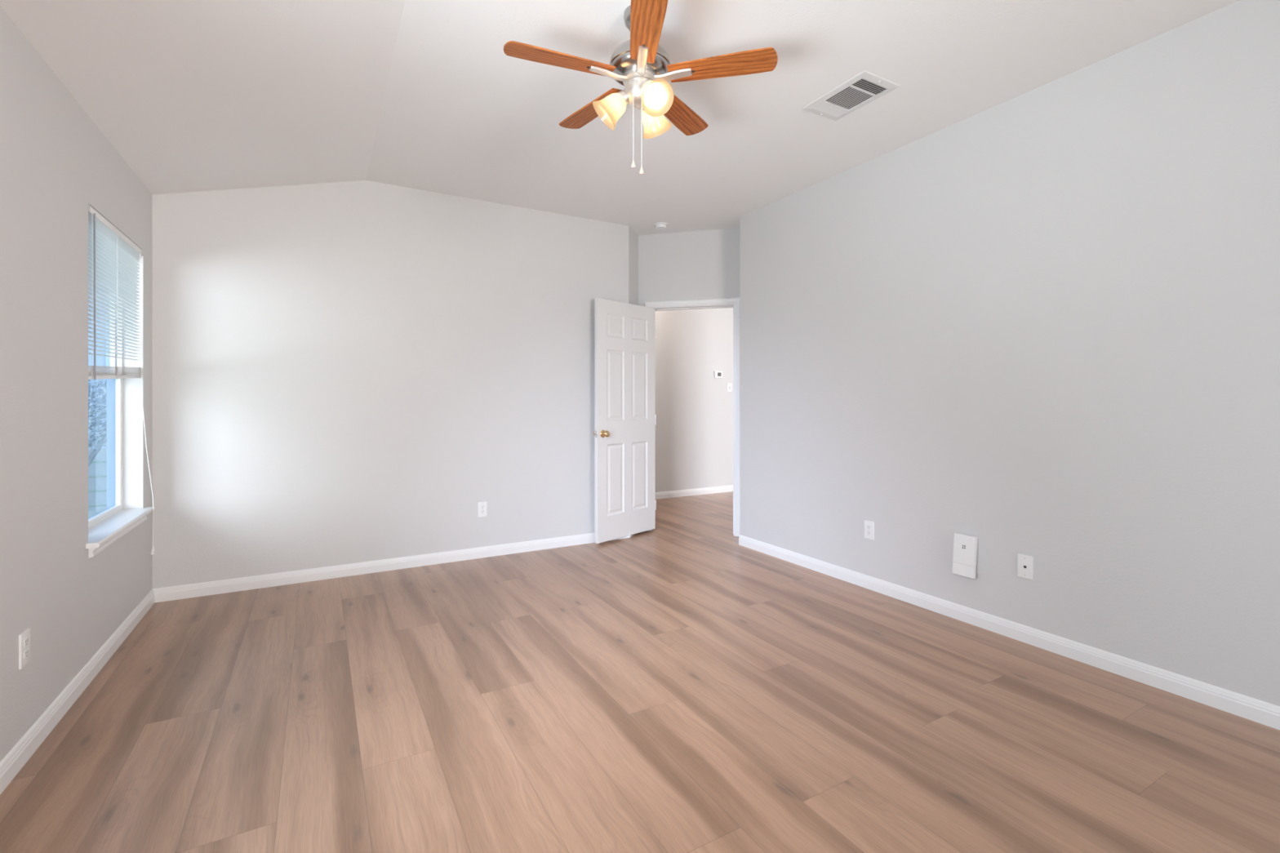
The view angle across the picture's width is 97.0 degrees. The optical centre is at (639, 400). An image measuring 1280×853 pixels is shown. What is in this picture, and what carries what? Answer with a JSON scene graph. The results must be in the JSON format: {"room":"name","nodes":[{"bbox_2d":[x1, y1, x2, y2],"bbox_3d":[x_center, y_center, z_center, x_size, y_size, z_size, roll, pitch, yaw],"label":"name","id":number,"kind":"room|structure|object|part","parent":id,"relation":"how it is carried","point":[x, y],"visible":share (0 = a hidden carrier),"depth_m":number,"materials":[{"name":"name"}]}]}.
{"room":"empty bedroom","nodes":[
{"label":"empty bedroom","id":0,"kind":"room"},
{"bbox_2d":[0,5,152,762],"bbox_3d":[-1.004,-0.015,-0.130,0.155,2.490,8.268,0,0,-30],"label":"wall","id":1,"kind":"structure","parent":0,"point":[55,161],"depth_m":2.13,"materials":[{"name":"paint"}]},
{"bbox_2d":[18,627,30,669],"bbox_3d":[-2.070,0.835,1.906,0.009,0.114,0.070,0,0,-30],"label":"wall outlet","id":2,"kind":"object","parent":1,"relation":"attached to","point":[24,637],"visible":1,"depth_m":1.90,"materials":[{"name":"white plastic"}]},
{"bbox_2d":[23,648,29,658],"bbox_3d":[-2.067,0.855,1.908,0.002,0.027,0.034,0,0,-30],"label":"receptacle","id":3,"kind":"object","parent":2,"relation":"attached to","point":[26,651],"depth_m":1.91,"materials":[{"name":"white plastic"}]},
{"bbox_2d":[23,637,29,647],"bbox_3d":[-2.067,0.816,1.908,0.002,0.027,0.034,0,0,-30],"label":"receptacle","id":4,"kind":"object","parent":2,"relation":"attached to","point":[26,640],"depth_m":1.91,"materials":[{"name":"white plastic"}]},
{"bbox_2d":[0,588,155,795],"bbox_3d":[-0.935,1.169,-0.079,0.014,0.082,7.988,0,0,-30],"label":"baseboard","id":5,"kind":"structure","parent":1,"relation":"attached to","point":[15,759],"depth_m":2.19,"materials":[{"name":"white paint"}]},
{"bbox_2d":[85,288,154,558],"bbox_3d":[-2.646,-0.085,2.801,0.195,1.534,0.951,0,0,-30],"label":"window","id":6,"kind":"structure","parent":1,"relation":"in","point":[106,527],"depth_m":3.13,"materials":[{"name":"white plastic"}]},
{"bbox_3d":[-2.696,-0.121,2.770,0.042,1.437,0.859,0,0,-30],"label":"sash","id":7,"kind":"part","parent":6,"relation":"part of","materials":[{"name":"white plastic"}]},
{"bbox_3d":[-2.619,0.623,2.817,0.131,0.022,0.951,0,0,-30],"label":"sill","id":8,"kind":"part","parent":6,"relation":"part of","materials":[{"name":"white paint"}]},
{"bbox_2d":[88,203,155,555],"bbox_3d":[-2.588,0.010,2.831,0.086,1.724,0.877,0,0,-30],"label":"window blind","id":9,"kind":"object","parent":6,"relation":"attached to","point":[113,259],"visible":0.75,"depth_m":2.77,"materials":[{"name":"white plastic"}]},
{"bbox_3d":[-2.611,-0.116,2.817,0.025,0.052,0.865,0,0,-30],"label":"rail","id":10,"kind":"part","parent":9,"relation":"part of","materials":[{"name":"white plastic"}]},
{"bbox_3d":[-2.777,0.015,3.188,0.016,1.670,0.067,0,0,26],"label":"lift cord","id":11,"kind":"part","parent":9,"relation":"part of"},
{"bbox_2d":[152,180,638,588],"bbox_3d":[-1.521,-0.169,4.363,3.703,2.798,0.312,0,0,-30],"label":"wall","id":12,"kind":"structure","parent":0,"point":[343,372],"depth_m":3.95,"materials":[{"name":"paint"}]},
{"bbox_2d":[152,530,634,602],"bbox_3d":[-1.460,1.169,4.336,3.473,0.082,0.232,0,0,-30],"label":"baseboard","id":13,"kind":"structure","parent":12,"relation":"attached to","point":[236,584],"depth_m":3.92,"materials":[{"name":"white paint"}]},
{"bbox_2d":[477,501,487,517],"bbox_3d":[-1.211,0.839,4.356,0.070,0.114,0.009,0,0,-30],"label":"wall outlet","id":14,"kind":"object","parent":12,"relation":"attached to","point":[482,506],"visible":1,"depth_m":4.35,"materials":[{"name":"white plastic"}]},
{"bbox_2d":[0,0,1239,235],"bbox_3d":[2.064,-1.437,2.580,8.259,0.522,9.960,0,0,-30],"label":"ceiling","id":15,"kind":"structure","parent":0,"point":[193,95],"depth_m":2.65,"materials":[{"name":"paint"}]},
{"bbox_2d":[503,0,777,174],"bbox_3d":[-0.029,-1.208,2.259,1.011,0.660,1.017,0,0,-30],"label":"ceiling fan","id":16,"kind":"object","parent":15,"relation":"hanging from","point":[640,64],"visible":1,"depth_m":2.18,"materials":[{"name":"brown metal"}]},
{"bbox_3d":[-0.302,-1.283,2.134,0.415,0.006,0.118,0,9,-22],"label":"blade","id":17,"kind":"part","parent":16,"relation":"part of","materials":[{"name":"brown wood"}]},
{"bbox_3d":[-0.209,-1.283,2.505,0.118,0.006,0.415,-12,8,-39],"label":"blade","id":18,"kind":"part","parent":16,"relation":"part of","materials":[{"name":"brown wood"}]},
{"bbox_3d":[-0.128,-1.153,2.263,0.136,0.137,0.127,0,0,-30],"label":"lamp shade","id":19,"kind":"part","parent":16,"relation":"part of","materials":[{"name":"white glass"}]},
{"bbox_3d":[-0.024,-1.067,2.203,0.002,0.274,0.010,0,0,24],"label":"pull chain","id":20,"kind":"part","parent":16,"relation":"part of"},
{"bbox_3d":[0.022,-1.283,1.931,0.118,0.006,0.415,9,-1,-4],"label":"blade","id":21,"kind":"part","parent":16,"relation":"part of","materials":[{"name":"brown wood"}]},
{"bbox_3d":[0.042,-1.181,2.174,0.047,0.066,0.070,0,0,-30],"label":"light bulb","id":22,"kind":"part","parent":16,"relation":"part of","materials":[{"name":"white glass"}]},
{"bbox_3d":[0.059,-1.153,2.369,0.136,0.137,0.127,0,0,-30],"label":"lamp shade","id":23,"kind":"part","parent":16,"relation":"part of","materials":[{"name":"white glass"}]},
{"bbox_3d":[0.054,-1.153,2.149,0.130,0.137,0.139,0,0,-30],"label":"lamp shade","id":24,"kind":"part","parent":16,"relation":"part of","materials":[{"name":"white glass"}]},
{"bbox_3d":[0.172,-1.283,2.531,0.118,0.006,0.415,-11,-6,32],"label":"blade","id":25,"kind":"part","parent":16,"relation":"part of","materials":[{"name":"brown wood"}]},
{"bbox_3d":[0.316,-1.283,2.176,0.415,0.006,0.118,0,-9,14],"label":"blade","id":26,"kind":"part","parent":16,"relation":"part of","materials":[{"name":"brown wood"}]},
{"bbox_2d":[653,222,667,230],"bbox_3d":[0.183,-1.520,4.955,0.124,0.038,0.124,0,0,-30],"label":"smoke detector","id":27,"kind":"object","parent":15,"relation":"attached to","point":[660,225],"visible":1,"depth_m":4.92,"materials":[{"name":"white plastic"}]},
{"bbox_2d":[801,70,900,120],"bbox_3d":[1.062,-1.532,2.875,0.259,0.014,0.396,0,0,-30],"label":"ceiling vent","id":28,"kind":"object","parent":15,"relation":"in","point":[864,87],"visible":1,"depth_m":2.85,"materials":[{"name":"metal"}]},
{"bbox_2d":[0,491,1279,852],"bbox_3d":[2.108,1.210,2.561,8.230,0.001,13.608,0,0,-30],"label":"floor","id":29,"kind":"structure","parent":0,"point":[677,686],"depth_m":2.05,"materials":[{"name":"laminate"}]},
{"bbox_2d":[638,227,740,306],"bbox_3d":[0.466,-0.169,5.221,0.968,2.798,0.120,0,0,15],"label":"wall","id":30,"kind":"structure","parent":0,"point":[702,264],"depth_m":5.16,"materials":[{"name":"paint"}]},
{"bbox_2d":[644,297,740,536],"bbox_3d":[0.487,0.147,5.215,0.887,2.125,0.154,0,0,15],"label":"door frame","id":31,"kind":"structure","parent":30,"relation":"attached to","point":[735,303],"depth_m":5.04,"materials":[{"name":"white paint"}]},
{"bbox_2d":[593,297,656,543],"bbox_3d":[-0.137,0.169,4.992,0.160,2.038,0.756,0,0,38],"label":"door","id":32,"kind":"structure","parent":31,"relation":"attached to","point":[624,433],"depth_m":4.95,"materials":[{"name":"white paint"}]},
{"bbox_3d":[-0.287,0.280,4.719,0.064,0.064,0.064,0,0,42],"label":"knob","id":33,"kind":"part","parent":32,"relation":"part of","materials":[{"name":"gold metal"}]},
{"bbox_2d":[655,307,733,492],"bbox_3d":[0.686,-0.169,6.473,6.800,2.798,1.530,0,0,-30],"label":"wall","id":34,"kind":"structure","parent":0,"point":[694,408],"depth_m":7.21,"materials":[{"name":"paint"}]},
{"bbox_2d":[655,484,733,499],"bbox_3d":[0.379,1.169,7.032,6.580,0.082,0.014,0,0,-30],"label":"baseboard","id":35,"kind":"structure","parent":34,"relation":"attached to","point":[688,492],"depth_m":7.20,"materials":[{"name":"white paint"}]},
{"bbox_2d":[714,371,722,377],"bbox_3d":[1.023,-0.335,7.393,0.124,0.090,0.025,0,0,-30],"label":"thermostat","id":36,"kind":"object","parent":34,"relation":"attached to","point":[717,374],"visible":1,"depth_m":7.38,"materials":[{"name":"white plastic"}]},
{"bbox_2d":[727,382,732,391],"bbox_3d":[1.190,-0.170,7.492,0.070,0.114,0.018,0,0,-30],"label":"light switch","id":37,"kind":"object","parent":34,"relation":"attached to","point":[729,384],"visible":1,"depth_m":7.49,"materials":[{"name":"white plastic"}]},
{"bbox_2d":[740,0,1279,706],"bbox_3d":[2.779,-0.169,1.729,0.380,2.798,7.754,0,0,-30],"label":"wall","id":38,"kind":"structure","parent":0,"point":[1042,323],"depth_m":2.69,"materials":[{"name":"paint"}]},
{"bbox_2d":[864,520,874,540],"bbox_3d":[1.470,0.833,3.634,0.009,0.114,0.070,0,0,-30],"label":"wall outlet","id":39,"kind":"object","parent":38,"relation":"attached to","point":[868,526],"visible":1,"depth_m":3.63,"materials":[{"name":"white plastic"}]},
{"bbox_2d":[951,533,978,578],"bbox_3d":[1.765,0.841,3.071,0.054,0.221,0.116,0,0,-30],"label":"wall plate","id":40,"kind":"object","parent":38,"relation":"attached to","point":[966,548],"visible":1,"depth_m":3.05,"materials":[{"name":"white plastic"}]},
{"bbox_2d":[738,534,1279,730],"bbox_3d":[2.642,1.169,1.570,0.014,0.082,7.313,0,0,-30],"label":"baseboard","id":41,"kind":"structure","parent":38,"relation":"attached to","point":[1253,709],"depth_m":2.69,"materials":[{"name":"white paint"}]},
{"bbox_2d":[1017,553,1033,579],"bbox_3d":[1.927,0.832,2.832,0.008,0.114,0.070,0,0,-30],"label":"phone jack plate","id":42,"kind":"object","parent":38,"relation":"attached to","point":[1025,563],"visible":1,"depth_m":2.83,"materials":[{"name":"white plastic"}]},
{"label":"outside","id":43,"kind":"structure","parent":0,"visible":0},
{"bbox_2d":[88,461,106,507],"bbox_3d":[-10.609,1.510,1.438,14.986,0.200,31.000,0,0,-30],"label":"ground","id":44,"kind":"structure","parent":43,"point":[92,461],"depth_m":8.88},
{"bbox_2d":[88,433,106,519],"bbox_3d":[-7.102,0.880,5.903,5.500,1.060,0.112,0,0,-30],"label":"fence","id":45,"kind":"object","parent":44,"relation":"on","point":[94,468],"visible":0.02,"depth_m":6.39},
{"bbox_2d":[88,378,106,466],"bbox_3d":[-5.277,0.558,5.311,0.743,1.713,0.724,0,0,-30],"label":"tree","id":46,"kind":"object","parent":44,"relation":"on","point":[103,414],"visible":0.29,"depth_m":5.37,"materials":[{"name":"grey plant"}]}
]}

